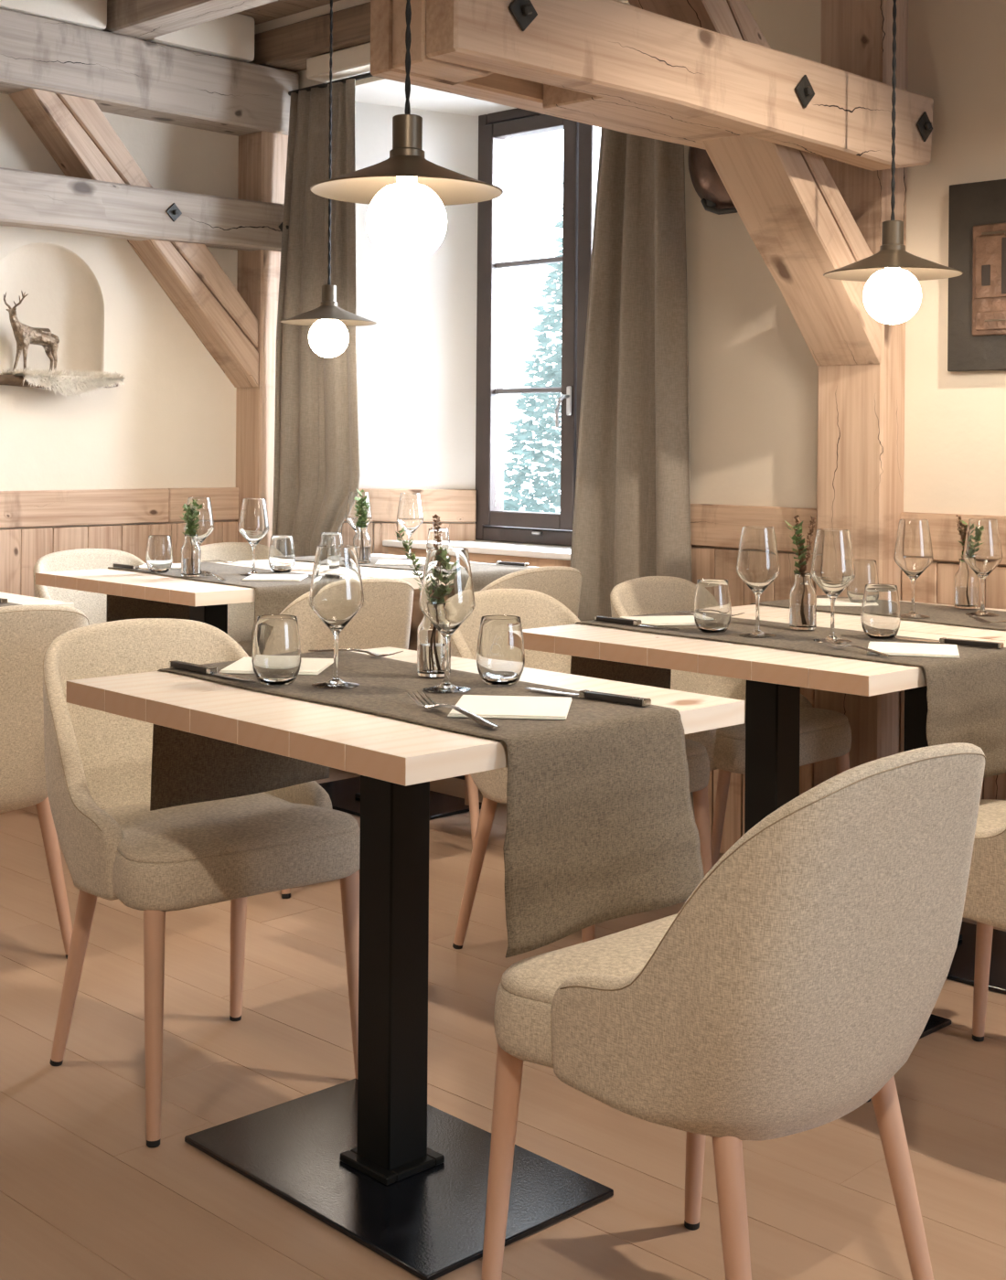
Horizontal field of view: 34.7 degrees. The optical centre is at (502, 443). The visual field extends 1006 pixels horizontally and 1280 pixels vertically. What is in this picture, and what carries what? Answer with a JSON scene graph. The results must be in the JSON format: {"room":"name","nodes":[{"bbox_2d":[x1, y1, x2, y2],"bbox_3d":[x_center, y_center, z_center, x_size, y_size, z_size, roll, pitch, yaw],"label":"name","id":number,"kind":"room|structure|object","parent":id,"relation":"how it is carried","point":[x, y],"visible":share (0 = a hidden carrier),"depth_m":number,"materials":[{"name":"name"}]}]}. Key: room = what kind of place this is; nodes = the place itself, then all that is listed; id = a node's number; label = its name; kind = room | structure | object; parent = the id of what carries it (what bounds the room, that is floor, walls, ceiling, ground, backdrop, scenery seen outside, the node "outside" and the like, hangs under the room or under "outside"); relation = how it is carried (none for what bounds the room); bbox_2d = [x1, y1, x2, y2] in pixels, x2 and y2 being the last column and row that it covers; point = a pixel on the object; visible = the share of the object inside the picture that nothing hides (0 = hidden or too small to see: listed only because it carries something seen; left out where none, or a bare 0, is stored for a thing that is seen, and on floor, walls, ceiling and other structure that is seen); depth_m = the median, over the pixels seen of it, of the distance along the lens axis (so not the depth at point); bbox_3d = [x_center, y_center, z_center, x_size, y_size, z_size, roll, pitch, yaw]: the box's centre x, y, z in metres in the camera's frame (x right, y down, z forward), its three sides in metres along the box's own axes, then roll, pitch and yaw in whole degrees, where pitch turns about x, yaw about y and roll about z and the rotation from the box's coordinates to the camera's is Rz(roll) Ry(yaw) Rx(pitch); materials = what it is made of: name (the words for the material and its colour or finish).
{"room":"restaurant dining room","nodes":[
{"label":"restaurant dining room","id":0,"kind":"room"},
{"bbox_2d":[0,0,254,597],"bbox_3d":[-2.984,-0.237,3.931,0.565,2.900,6.660,0,0,44],"label":"wall","id":1,"kind":"structure","parent":0,"point":[116,468],"depth_m":5.46,"materials":[{"name":"paint"}]},
{"bbox_2d":[0,374,117,388],"bbox_3d":[-1.505,-0.201,5.286,0.168,0.041,0.525,0,0,44],"label":"shelf","id":2,"kind":"object","parent":1,"relation":"attached to","point":[5,379],"visible":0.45,"depth_m":5.15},
{"bbox_2d":[0,366,125,397],"bbox_3d":[-1.439,-0.199,5.292,0.191,0.106,0.408,0,0,44],"label":"fur pelt","id":3,"kind":"object","parent":2,"relation":"on","point":[68,382],"visible":1,"depth_m":5.23,"materials":[{"name":"beige"}]},
{"bbox_2d":[3,290,59,372],"bbox_3d":[-1.535,-0.363,5.262,0.145,0.260,0.182,0,0,42],"label":"deer figurine","id":4,"kind":"object","parent":3,"relation":"on","point":[25,335],"visible":0.93,"depth_m":5.23,"materials":[{"name":"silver metal"}]},
{"bbox_2d":[0,7,298,547],"bbox_3d":[-1.860,-0.117,4.788,0.219,2.480,3.058,0,0,44],"label":"frame","id":5,"kind":"object","parent":1,"relation":"attached to","point":[61,76],"visible":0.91,"depth_m":5.48,"materials":[{"name":"brown wood"}]},
{"bbox_2d":[103,0,340,40],"bbox_3d":[-0.249,-1.483,0.996,8.765,0.282,7.260,0,0,44],"label":"ceiling","id":6,"kind":"structure","parent":0,"point":[141,19],"depth_m":5.18,"materials":[{"name":"brown wood"}]},
{"bbox_2d":[280,0,376,357],"bbox_3d":[-0.544,-0.879,5.063,0.302,1.216,0.302,0,0,9],"label":"pendant lamp","id":7,"kind":"object","parent":6,"relation":"hanging from","point":[328,335],"visible":0.99,"depth_m":5.03,"materials":[{"name":"gold"}]},
{"bbox_2d":[309,0,502,262],"bbox_3d":[-0.147,-0.893,2.525,0.302,1.216,0.302,0,0,24],"label":"pendant lamp","id":8,"kind":"object","parent":6,"relation":"hanging from","point":[406,194],"visible":1,"depth_m":2.50,"materials":[{"name":"brown metal"}]},
{"bbox_2d":[822,0,962,324],"bbox_3d":[0.868,-0.873,3.568,0.302,1.216,0.302,0,0,-25],"label":"pendant lamp","id":9,"kind":"object","parent":6,"relation":"hanging from","point":[891,293],"visible":1,"depth_m":3.54,"materials":[{"name":"gold"}]},
{"bbox_2d":[0,768,1005,1279],"bbox_3d":[-0.272,1.165,0.996,9.165,0.058,7.660,0,0,44],"label":"floor","id":10,"kind":"structure","parent":0,"point":[84,1196],"depth_m":2.70,"materials":[{"name":"brown"}]},
{"bbox_2d":[0,591,74,607],"bbox_3d":[-1.554,0.750,3.901,0.660,0.749,0.838,0,0,-45],"label":"dining table","id":11,"kind":"object","parent":10,"relation":"on","point":[24,600],"visible":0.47,"depth_m":3.87,"materials":[{"name":"brown wood"}]},
{"bbox_2d":[0,601,22,607],"bbox_3d":[-1.525,0.488,3.926,0.359,0.235,0.898,0,0,-43],"label":"table runner","id":12,"kind":"object","parent":11,"relation":"on","point":[7,603],"visible":0.06,"depth_m":3.74,"materials":[{"name":"beige fabric"}]},
{"bbox_2d":[0,597,7,603],"bbox_3d":[-1.249,0.367,3.826,0.236,0.011,0.019,0,0,41],"label":"knife","id":13,"kind":"object","parent":12,"relation":"on","point":[2,601],"visible":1,"depth_m":3.75,"materials":[{"name":"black metal"}]},
{"bbox_2d":[0,604,89,959],"bbox_3d":[-1.196,0.733,3.520,0.519,0.796,0.459,0,0,44],"label":"dining chair","id":14,"kind":"object","parent":10,"relation":"on","point":[26,632],"visible":0.66,"depth_m":3.40,"materials":[{"name":"beige fabric"}]},
{"bbox_2d":[32,548,145,625],"bbox_3d":[-1.159,0.733,4.945,0.519,0.796,0.459,0,0,44],"label":"dining chair","id":15,"kind":"object","parent":10,"relation":"on","point":[93,604],"visible":0.06,"depth_m":5.08,"materials":[{"name":"beige fabric"}]},
{"bbox_2d":[42,618,360,1147],"bbox_3d":[-0.561,0.738,2.920,0.459,0.796,0.519,0,0,-39],"label":"dining chair","id":16,"kind":"object","parent":10,"relation":"on","point":[98,763],"visible":0.84,"depth_m":2.84,"materials":[{"name":"beige fabric"}]},
{"bbox_2d":[35,562,367,634],"bbox_3d":[-0.850,0.755,4.633,0.645,0.749,0.828,0,0,-45],"label":"dining table","id":17,"kind":"object","parent":10,"relation":"on","point":[208,602],"visible":0.34,"depth_m":4.44,"materials":[{"name":"brown wood"}]},
{"bbox_2d":[106,561,311,645],"bbox_3d":[-0.805,0.494,4.675,0.388,0.235,0.885,0,0,-42],"label":"table runner","id":18,"kind":"object","parent":17,"relation":"on","point":[272,597],"visible":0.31,"depth_m":4.70,"materials":[{"name":"beige fabric"}]},
{"bbox_2d":[112,563,149,570],"bbox_3d":[-1.090,0.368,4.782,0.236,0.011,0.019,0,0,44],"label":"knife","id":19,"kind":"object","parent":18,"relation":"on","point":[127,566],"visible":0.95,"depth_m":4.80,"materials":[{"name":"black metal"}]},
{"bbox_2d":[145,534,172,572],"bbox_3d":[-1.001,0.321,4.686,0.078,0.106,0.078,0,0,44],"label":"tumbler","id":20,"kind":"object","parent":18,"relation":"on","point":[159,552],"visible":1,"depth_m":4.66,"materials":[{"name":"clear glass"}]},
{"bbox_2d":[138,563,181,568],"bbox_3d":[-1.019,0.372,4.888,0.160,0.005,0.160,0,0,-1],"label":"napkin","id":21,"kind":"object","parent":18,"relation":"on","point":[174,565],"visible":0.3,"depth_m":4.85,"materials":[{"name":"white paper"}]},
{"bbox_2d":[181,534,201,576],"bbox_3d":[-0.881,0.317,4.545,0.056,0.118,0.056,0,0,44],"label":"bottle vase","id":22,"kind":"object","parent":18,"relation":"on","point":[190,550],"visible":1,"depth_m":4.52,"materials":[{"name":"clear glass"}]},
{"bbox_2d":[180,499,202,534],"bbox_3d":[-0.881,0.258,4.546,0.071,0.211,0.048,0,0,34],"label":"sprig","id":23,"kind":"object","parent":22,"relation":"in","point":[190,530],"visible":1,"depth_m":4.54,"materials":[{"name":"green"}]},
{"bbox_2d":[183,497,213,574],"bbox_3d":[-0.883,0.266,4.673,0.087,0.219,0.087,0,0,44],"label":"wine glass","id":24,"kind":"object","parent":18,"relation":"on","point":[206,524],"visible":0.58,"depth_m":4.64,"materials":[{"name":"clear"}]},
{"bbox_2d":[201,570,225,580],"bbox_3d":[-0.806,0.367,4.478,0.025,0.013,0.212,0,0,-26],"label":"fork","id":25,"kind":"object","parent":18,"relation":"on","point":[208,574],"visible":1,"depth_m":4.47,"materials":[{"name":"silver metal"}]},
{"bbox_2d":[201,560,236,563],"bbox_3d":[-0.891,0.369,5.046,0.161,0.010,0.019,0,0,39],"label":"fork","id":26,"kind":"object","parent":18,"relation":"on","point":[201,560],"visible":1,"depth_m":5.04,"materials":[{"name":"silver metal"}]},
{"bbox_2d":[238,498,268,575],"bbox_3d":[-0.715,0.267,4.617,0.087,0.219,0.087,0,0,44],"label":"wine glass","id":27,"kind":"object","parent":18,"relation":"on","point":[253,525],"visible":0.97,"depth_m":4.59,"materials":[{"name":"clear"}]},
{"bbox_2d":[242,574,308,581],"bbox_3d":[-0.636,0.375,4.507,0.160,0.005,0.170,0,0,1],"label":"napkin","id":28,"kind":"object","parent":18,"relation":"on","point":[254,577],"visible":1,"depth_m":4.48,"materials":[{"name":"white paper"}]},
{"bbox_2d":[268,535,295,572],"bbox_3d":[-0.649,0.324,4.721,0.078,0.106,0.078,0,0,44],"label":"tumbler","id":29,"kind":"object","parent":18,"relation":"on","point":[282,556],"visible":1,"depth_m":4.69,"materials":[{"name":"clear glass"}]},
{"bbox_2d":[200,542,269,656],"bbox_3d":[-0.768,0.736,5.331,0.519,0.796,0.459,0,0,44],"label":"dining chair","id":30,"kind":"object","parent":10,"relation":"on","point":[240,616],"visible":0.09,"depth_m":5.47,"materials":[{"name":"beige fabric"}]},
{"bbox_2d":[279,577,414,897],"bbox_3d":[-0.529,0.738,4.267,0.519,0.796,0.459,0,0,44],"label":"dining chair","id":31,"kind":"object","parent":10,"relation":"on","point":[384,619],"visible":0.12,"depth_m":4.11,"materials":[{"name":"beige fabric"}]},
{"bbox_2d":[223,553,538,820],"bbox_3d":[-0.384,0.759,5.106,0.655,0.749,0.828,0,0,-45],"label":"dining table","id":32,"kind":"object","parent":10,"relation":"on","point":[344,794],"visible":0.22,"depth_m":5.02,"materials":[{"name":"brown wood"}]},
{"bbox_2d":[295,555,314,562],"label":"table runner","id":33,"kind":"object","parent":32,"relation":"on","point":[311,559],"depth_m":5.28,"materials":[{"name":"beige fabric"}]},
{"bbox_2d":[319,532,342,545],"bbox_3d":[-0.524,0.325,4.908,0.078,0.106,0.078,0,0,44],"label":"tumbler","id":34,"kind":"object","parent":32,"relation":"on","point":[325,538],"visible":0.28,"depth_m":4.88,"materials":[{"name":"clear glass"}]},
{"bbox_2d":[359,555,425,570],"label":"table runner","id":35,"kind":"object","parent":32,"relation":"on","point":[373,559],"depth_m":5.04,"materials":[{"name":"beige fabric"}]},
{"bbox_2d":[345,491,372,532],"bbox_3d":[-0.475,0.269,5.301,0.087,0.219,0.087,0,0,44],"label":"wine glass","id":36,"kind":"object","parent":35,"relation":"on","point":[351,518],"visible":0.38,"depth_m":5.27,"materials":[{"name":"clear"}]},
{"bbox_2d":[352,525,370,563],"bbox_3d":[-0.448,0.320,5.106,0.056,0.118,0.056,0,0,44],"label":"bottle vase","id":37,"kind":"object","parent":35,"relation":"on","point":[361,539],"visible":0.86,"depth_m":5.08,"materials":[{"name":"clear glass"}]},
{"bbox_2d":[353,489,370,526],"bbox_3d":[-0.450,0.254,5.108,0.059,0.226,0.050,0,0,44],"label":"sprig","id":38,"kind":"object","parent":37,"relation":"in","point":[361,521],"visible":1,"depth_m":5.10,"materials":[{"name":"green"}]},
{"bbox_2d":[374,559,425,565],"bbox_3d":[-0.322,0.378,5.116,0.160,0.005,0.160,0,0,-1],"label":"napkin","id":39,"kind":"object","parent":35,"relation":"on","point":[379,561],"visible":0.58,"depth_m":5.08,"materials":[{"name":"fabric"}]},
{"bbox_2d":[396,492,423,560],"bbox_3d":[-0.303,0.271,5.238,0.087,0.219,0.087,0,0,44],"label":"wine glass","id":40,"kind":"object","parent":35,"relation":"on","point":[410,516],"visible":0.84,"depth_m":5.21,"materials":[{"name":"clear"}]},
{"bbox_2d":[426,528,449,553],"bbox_3d":[-0.210,0.328,5.208,0.078,0.106,0.078,0,0,44],"label":"tumbler","id":41,"kind":"object","parent":35,"relation":"on","point":[444,538],"visible":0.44,"depth_m":5.18,"materials":[{"name":"clear glass"}]},
{"bbox_2d":[469,562,537,592],"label":"table runner","id":42,"kind":"object","parent":32,"relation":"on","point":[484,575],"depth_m":4.88,"materials":[{"name":"beige fabric"}]},
{"bbox_2d":[470,561,528,566],"bbox_3d":[-0.013,0.377,5.086,0.236,0.011,0.019,0,0,41],"label":"knife","id":43,"kind":"object","parent":42,"relation":"on","point":[496,562],"visible":1,"depth_m":5.05,"materials":[{"name":"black metal"}]},
{"bbox_2d":[66,646,744,1279],"bbox_3d":[-0.171,0.761,2.521,0.675,0.749,0.845,0,0,-44],"label":"dining table","id":44,"kind":"object","parent":10,"relation":"on","point":[403,1178],"visible":0.74,"depth_m":2.47,"materials":[{"name":"brown wood"}]},
{"bbox_2d":[149,650,703,958],"bbox_3d":[-0.157,0.517,2.522,0.909,0.270,0.458,0,0,44],"label":"table runner","id":45,"kind":"object","parent":44,"relation":"on","point":[602,826],"visible":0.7,"depth_m":2.25,"materials":[{"name":"beige fabric"}]},
{"bbox_2d":[169,660,254,681],"bbox_3d":[-0.478,0.373,2.639,0.019,0.011,0.236,0,0,-44],"label":"knife","id":46,"kind":"object","parent":45,"relation":"on","point":[208,670],"visible":1,"depth_m":2.65,"materials":[{"name":"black metal"}]},
{"bbox_2d":[218,656,333,674],"bbox_3d":[-0.381,0.377,2.736,0.165,0.005,0.172,0,0,4],"label":"napkin","id":47,"kind":"object","parent":45,"relation":"on","point":[244,665],"visible":0.65,"depth_m":2.71,"materials":[{"name":"white paper"}]},
{"bbox_2d":[251,614,301,685],"bbox_3d":[-0.358,0.327,2.545,0.078,0.106,0.078,0,0,44],"label":"tumbler","id":48,"kind":"object","parent":45,"relation":"on","point":[276,660],"visible":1,"depth_m":2.52,"materials":[{"name":"clear glass"}]},
{"bbox_2d":[308,544,363,688],"bbox_3d":[-0.263,0.271,2.533,0.087,0.219,0.087,0,0,44],"label":"wine glass","id":49,"kind":"object","parent":45,"relation":"on","point":[336,594],"visible":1,"depth_m":2.50,"materials":[{"name":"clear"}]},
{"bbox_2d":[308,649,403,656],"bbox_3d":[-0.267,0.373,2.886,0.190,0.012,0.022,0,0,26],"label":"fork","id":50,"kind":"object","parent":45,"relation":"on","point":[323,650],"visible":0.98,"depth_m":2.88,"materials":[{"name":"silver metal"}]},
{"bbox_2d":[416,615,450,677],"bbox_3d":[-0.113,0.323,2.644,0.056,0.118,0.056,0,0,44],"label":"bottle vase","id":51,"kind":"object","parent":45,"relation":"on","point":[430,641],"visible":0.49,"depth_m":2.62,"materials":[{"name":"clear glass"}]},
{"bbox_2d":[394,513,442,590],"bbox_3d":[-0.124,0.243,2.648,0.125,0.254,0.050,0,0,15],"label":"sprig","id":52,"kind":"object","parent":51,"relation":"in","point":[412,557],"visible":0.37,"depth_m":2.66,"materials":[{"name":"green"}]},
{"bbox_2d":[418,547,475,693],"bbox_3d":[-0.087,0.273,2.496,0.087,0.219,0.087,0,0,44],"label":"wine glass","id":53,"kind":"object","parent":45,"relation":"on","point":[447,595],"visible":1,"depth_m":2.47,"materials":[{"name":"clear"}]},
{"bbox_2d":[406,691,501,728],"bbox_3d":[-0.069,0.372,2.252,0.029,0.015,0.245,0,0,-30],"label":"fork","id":54,"kind":"object","parent":45,"relation":"on","point":[482,721],"visible":1,"depth_m":2.24,"materials":[{"name":"silver metal"}]},
{"bbox_2d":[476,615,524,685],"bbox_3d":[-0.004,0.330,2.564,0.078,0.106,0.078,0,0,44],"label":"tumbler","id":55,"kind":"object","parent":45,"relation":"on","point":[500,653],"visible":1,"depth_m":2.53,"materials":[{"name":"clear glass"}]},
{"bbox_2d":[447,694,572,719],"bbox_3d":[0.013,0.381,2.327,0.166,0.005,0.172,0,0,5],"label":"napkin","id":56,"kind":"object","parent":45,"relation":"on","point":[498,707],"visible":0.98,"depth_m":2.31,"materials":[{"name":"white paper"}]},
{"bbox_2d":[524,687,650,706],"bbox_3d":[0.123,0.378,2.429,0.236,0.011,0.019,0,0,41],"label":"knife","id":57,"kind":"object","parent":45,"relation":"on","point":[587,694],"visible":1,"depth_m":2.39,"materials":[{"name":"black metal"}]},
{"bbox_2d":[464,565,582,844],"bbox_3d":[-0.064,0.742,4.701,0.519,0.796,0.460,0,0,43],"label":"dining chair","id":58,"kind":"object","parent":10,"relation":"on","point":[563,584],"visible":0.18,"depth_m":4.52,"materials":[{"name":"beige fabric"}]},
{"bbox_2d":[450,588,712,949],"bbox_3d":[0.152,0.744,3.639,0.460,0.796,0.519,0,0,-45],"label":"dining chair","id":59,"kind":"object","parent":10,"relation":"on","point":[535,609],"visible":0.19,"depth_m":3.61,"materials":[{"name":"beige fabric"}]},
{"bbox_2d":[370,0,933,786],"bbox_3d":[0.113,-0.101,3.288,0.409,2.480,2.464,0,0,44],"label":"frame","id":60,"kind":"object","parent":10,"relation":"on","point":[800,148],"visible":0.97,"depth_m":3.77,"materials":[{"name":"brown wood"}]},
{"bbox_2d":[609,576,851,866],"bbox_3d":[0.559,0.748,4.050,0.519,0.796,0.460,0,0,43],"label":"dining chair","id":61,"kind":"object","parent":10,"relation":"on","point":[824,734],"visible":0.26,"depth_m":4.11,"materials":[{"name":"beige fabric"}]},
{"bbox_2d":[480,742,985,1279],"bbox_3d":[0.301,0.745,2.022,0.459,0.796,0.519,0,0,-43],"label":"dining chair","id":62,"kind":"object","parent":10,"relation":"on","point":[788,993],"visible":1,"depth_m":1.83,"materials":[{"name":"beige fabric"}]},
{"bbox_2d":[522,612,1005,1039],"bbox_3d":[0.543,0.767,3.252,0.635,0.749,0.862,0,0,-44],"label":"dining table","id":63,"kind":"object","parent":10,"relation":"on","point":[774,677],"visible":0.33,"depth_m":3.19,"materials":[{"name":"brown wood"}]},
{"bbox_2d":[570,611,1005,778],"bbox_3d":[0.564,0.500,3.261,0.942,0.225,0.428,0,0,44],"label":"table runner","id":64,"kind":"object","parent":63,"relation":"on","point":[965,695],"visible":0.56,"depth_m":2.99,"materials":[{"name":"beige fabric"}]},
{"bbox_2d":[594,615,677,629],"bbox_3d":[0.284,0.379,3.406,0.019,0.011,0.236,0,0,-43],"label":"knife","id":65,"kind":"object","parent":64,"relation":"on","point":[624,621],"visible":1,"depth_m":3.43,"materials":[{"name":"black metal"}]},
{"bbox_2d":[618,615,695,626],"bbox_3d":[0.353,0.384,3.488,0.170,0.005,0.145,0,0,-12],"label":"napkin","id":66,"kind":"object","parent":64,"relation":"on","point":[666,620],"visible":0.66,"depth_m":3.47,"materials":[{"name":"white paper"}]},
{"bbox_2d":[677,611,744,616],"bbox_3d":[0.467,0.380,3.617,0.162,0.010,0.019,0,0,35],"label":"fork","id":67,"kind":"object","parent":64,"relation":"on","point":[677,612],"visible":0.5,"depth_m":3.62,"materials":[{"name":"silver metal"}]},
{"bbox_2d":[693,578,731,633],"bbox_3d":[0.430,0.333,3.298,0.078,0.106,0.078,0,0,44],"label":"tumbler","id":68,"kind":"object","parent":64,"relation":"on","point":[712,607],"visible":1,"depth_m":3.27,"materials":[{"name":"clear glass"}]},
{"bbox_2d":[736,526,779,638],"bbox_3d":[0.513,0.278,3.242,0.087,0.219,0.087,0,0,44],"label":"wine glass","id":69,"kind":"object","parent":64,"relation":"on","point":[757,565],"visible":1,"depth_m":3.21,"materials":[{"name":"clear"}]},
{"bbox_2d":[789,572,816,630],"bbox_3d":[0.627,0.329,3.361,0.056,0.118,0.056,0,0,44],"label":"bottle vase","id":70,"kind":"object","parent":64,"relation":"on","point":[803,594],"visible":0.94,"depth_m":3.34,"materials":[{"name":"clear glass"}]},
{"bbox_2d":[784,514,816,574],"bbox_3d":[0.622,0.263,3.363,0.056,0.227,0.044,0,0,-35],"label":"sprig","id":71,"kind":"object","parent":70,"relation":"in","point":[802,552],"visible":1,"depth_m":3.36,"materials":[{"name":"green"}]},
{"bbox_2d":[810,528,854,643],"bbox_3d":[0.648,0.279,3.162,0.087,0.219,0.087,0,0,44],"label":"wine glass","id":72,"kind":"object","parent":64,"relation":"on","point":[832,569],"visible":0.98,"depth_m":3.13,"materials":[{"name":"clear"}]},
{"bbox_2d":[819,638,892,656],"bbox_3d":[0.659,0.380,3.001,0.022,0.012,0.190,0,0,-27],"label":"fork","id":73,"kind":"object","parent":64,"relation":"on","point":[830,642],"visible":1,"depth_m":3.00,"materials":[{"name":"silver metal"}]},
{"bbox_2d":[860,584,900,639],"bbox_3d":[0.754,0.336,3.213,0.078,0.106,0.078,0,0,44],"label":"tumbler","id":74,"kind":"object","parent":64,"relation":"on","point":[880,613],"visible":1,"depth_m":3.18,"materials":[{"name":"clear glass"}]},
{"bbox_2d":[866,641,959,658],"bbox_3d":[0.771,0.387,3.025,0.165,0.005,0.165,0,0,14],"label":"napkin","id":75,"kind":"object","parent":64,"relation":"on","point":[911,649],"visible":0.98,"depth_m":3.01,"materials":[{"name":"white paper"}]},
{"bbox_2d":[894,637,1002,649],"bbox_3d":[0.858,0.384,3.136,0.236,0.011,0.019,0,0,39],"label":"knife","id":76,"kind":"object","parent":64,"relation":"on","point":[950,641],"visible":1,"depth_m":3.10,"materials":[{"name":"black metal"}]},
{"bbox_2d":[731,600,1005,994],"bbox_3d":[0.973,0.771,3.685,0.575,0.749,0.862,0,0,-45],"label":"dining table","id":77,"kind":"object","parent":10,"relation":"on","point":[962,968],"visible":0.16,"depth_m":3.63,"materials":[{"name":"brown wood"}]},
{"bbox_2d":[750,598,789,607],"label":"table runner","id":78,"kind":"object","parent":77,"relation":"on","point":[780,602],"depth_m":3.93,"materials":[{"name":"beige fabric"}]},
{"bbox_2d":[816,605,861,615],"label":"table runner","id":79,"kind":"object","parent":77,"relation":"on","point":[851,610],"depth_m":3.79,"materials":[{"name":"beige fabric"}]},
{"bbox_2d":[816,597,862,606],"bbox_3d":[0.828,0.388,3.932,0.150,0.005,0.150,0,0,4],"label":"napkin","id":80,"kind":"object","parent":79,"relation":"on","point":[820,602],"visible":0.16,"depth_m":3.89,"materials":[{"name":"white paper"}]},
{"bbox_2d":[845,559,878,603],"bbox_3d":[0.875,0.337,3.914,0.078,0.106,0.078,0,0,44],"label":"tumbler","id":81,"kind":"object","parent":80,"relation":"on","point":[866,572],"visible":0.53,"depth_m":3.88,"materials":[{"name":"clear glass"}]},
{"bbox_2d":[899,601,1005,629],"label":"table runner","id":82,"kind":"object","parent":77,"relation":"on","point":[953,615],"depth_m":3.66,"materials":[{"name":"beige fabric"}]},
{"bbox_2d":[893,519,933,618],"bbox_3d":[0.926,0.281,3.630,0.087,0.219,0.087,0,0,44],"label":"wine glass","id":83,"kind":"object","parent":82,"relation":"on","point":[912,553],"visible":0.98,"depth_m":3.60,"materials":[{"name":"clear"}]},
{"bbox_2d":[954,558,979,608],"bbox_3d":[1.103,0.333,3.825,0.056,0.118,0.056,0,0,44],"label":"bottle vase","id":84,"kind":"object","parent":82,"relation":"on","point":[966,581],"visible":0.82,"depth_m":3.80,"materials":[{"name":"clear glass"}]},
{"bbox_2d":[955,514,967,559],"bbox_3d":[1.112,0.275,3.829,0.063,0.211,0.054,0,0,27],"label":"sprig","id":85,"kind":"object","parent":84,"relation":"in","point":[962,532],"visible":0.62,"depth_m":3.82,"materials":[{"name":"green"}]},
{"bbox_2d":[962,518,1002,616],"bbox_3d":[1.098,0.282,3.682,0.087,0.219,0.087,0,0,44],"label":"wine glass","id":86,"kind":"object","parent":82,"relation":"on","point":[982,552],"visible":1,"depth_m":3.65,"materials":[{"name":"clear"}]},
{"bbox_2d":[969,615,1005,623],"bbox_3d":[1.088,0.383,3.441,0.024,0.012,0.202,0,0,-37],"label":"fork","id":87,"kind":"object","parent":82,"relation":"on","point":[976,618],"visible":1,"depth_m":3.50,"materials":[{"name":"silver metal"}]},
{"bbox_2d":[865,799,1005,1102],"bbox_3d":[0.952,0.751,2.774,0.519,0.796,0.459,0,0,44],"label":"dining chair","id":88,"kind":"object","parent":10,"relation":"on","point":[985,901],"visible":0.41,"depth_m":2.63,"materials":[{"name":"beige fabric"}]},
{"bbox_2d":[254,0,1005,853],"bbox_3d":[2.036,-0.280,3.492,8.565,2.970,0.800,0,0,44],"label":"wall","id":89,"kind":"structure","parent":0,"point":[752,372],"depth_m":4.45,"materials":[{"name":"paint"}]},
{"bbox_2d":[249,1,370,72],"bbox_3d":[1.879,-1.388,3.179,7.765,0.118,0.160,0,0,44],"label":"ceiling beam","id":90,"kind":"structure","parent":89,"relation":"attached to","point":[289,47],"depth_m":5.55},
{"bbox_2d":[288,72,373,95],"bbox_3d":[-0.016,-1.254,5.058,2.100,0.015,0.016,0,0,44],"label":"rail","id":91,"kind":"object","parent":89,"relation":"attached to","point":[365,75],"visible":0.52,"depth_m":5.61,"materials":[{"name":"metal"}]},
{"bbox_2d":[272,78,360,767],"bbox_3d":[-0.633,-0.071,5.604,0.484,2.368,0.087,0,0,44],"label":"curtain","id":92,"kind":"object","parent":91,"relation":"hanging from","point":[316,442],"visible":0.64,"depth_m":5.62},
{"bbox_2d":[569,128,693,814],"bbox_3d":[0.341,-0.063,4.691,0.543,2.369,0.080,0,0,44],"label":"curtain","id":93,"kind":"object","parent":91,"relation":"hanging from","point":[632,508],"visible":0.54,"depth_m":4.65,"materials":[{"name":"fabric"}]},
{"bbox_2d":[306,0,629,83],"bbox_3d":[2.011,-1.286,3.071,7.415,0.074,0.130,0,0,44],"label":"trim","id":94,"kind":"structure","parent":89,"relation":"attached to","point":[355,60],"depth_m":5.50,"materials":[{"name":"paint"}]},
{"bbox_2d":[382,540,571,650],"bbox_3d":[0.122,0.746,5.438,1.337,0.787,0.275,0,0,44],"label":"trim","id":95,"kind":"structure","parent":89,"relation":"attached to","point":[534,555],"depth_m":5.47,"materials":[{"name":"white paint"}]},
{"bbox_2d":[474,107,601,545],"bbox_3d":[0.267,-0.420,5.477,0.990,1.540,0.169,0,0,44],"label":"window","id":96,"kind":"structure","parent":89,"relation":"in","point":[581,142],"depth_m":5.64,"materials":[{"name":"grey"}]},
{"bbox_2d":[688,146,736,214],"bbox_3d":[0.619,-0.799,4.445,0.320,0.326,0.089,0,0,44],"label":"copper pan","id":97,"kind":"object","parent":89,"relation":"attached to","point":[706,181],"visible":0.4,"depth_m":4.46,"materials":[{"name":"metal"}]},
{"bbox_2d":[947,178,1005,371],"bbox_3d":[1.272,-0.409,3.837,0.462,0.462,0.052,0,0,44],"label":"picture","id":98,"kind":"object","parent":89,"relation":"attached to","point":[976,210],"visible":1,"depth_m":3.93,"materials":[{"name":"grey fabric"}]},
{"label":"outside","id":99,"kind":"structure","parent":0,"visible":0},
{"bbox_2d":[519,506,560,512],"bbox_3d":[10.275,2.424,24.880,60.000,0.100,40.000,0,0,44],"label":"ground","id":100,"kind":"structure","parent":99,"point":[521,508],"depth_m":56.07,"materials":[{"name":"white"}]},
{"bbox_2d":[502,174,563,512],"bbox_3d":[1.050,-0.815,13.122,3.026,6.315,3.033,0,0,44],"label":"conifer","id":101,"kind":"object","parent":100,"relation":"on","point":[552,373],"visible":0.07,"depth_m":12.96,"materials":[{"name":"green"}]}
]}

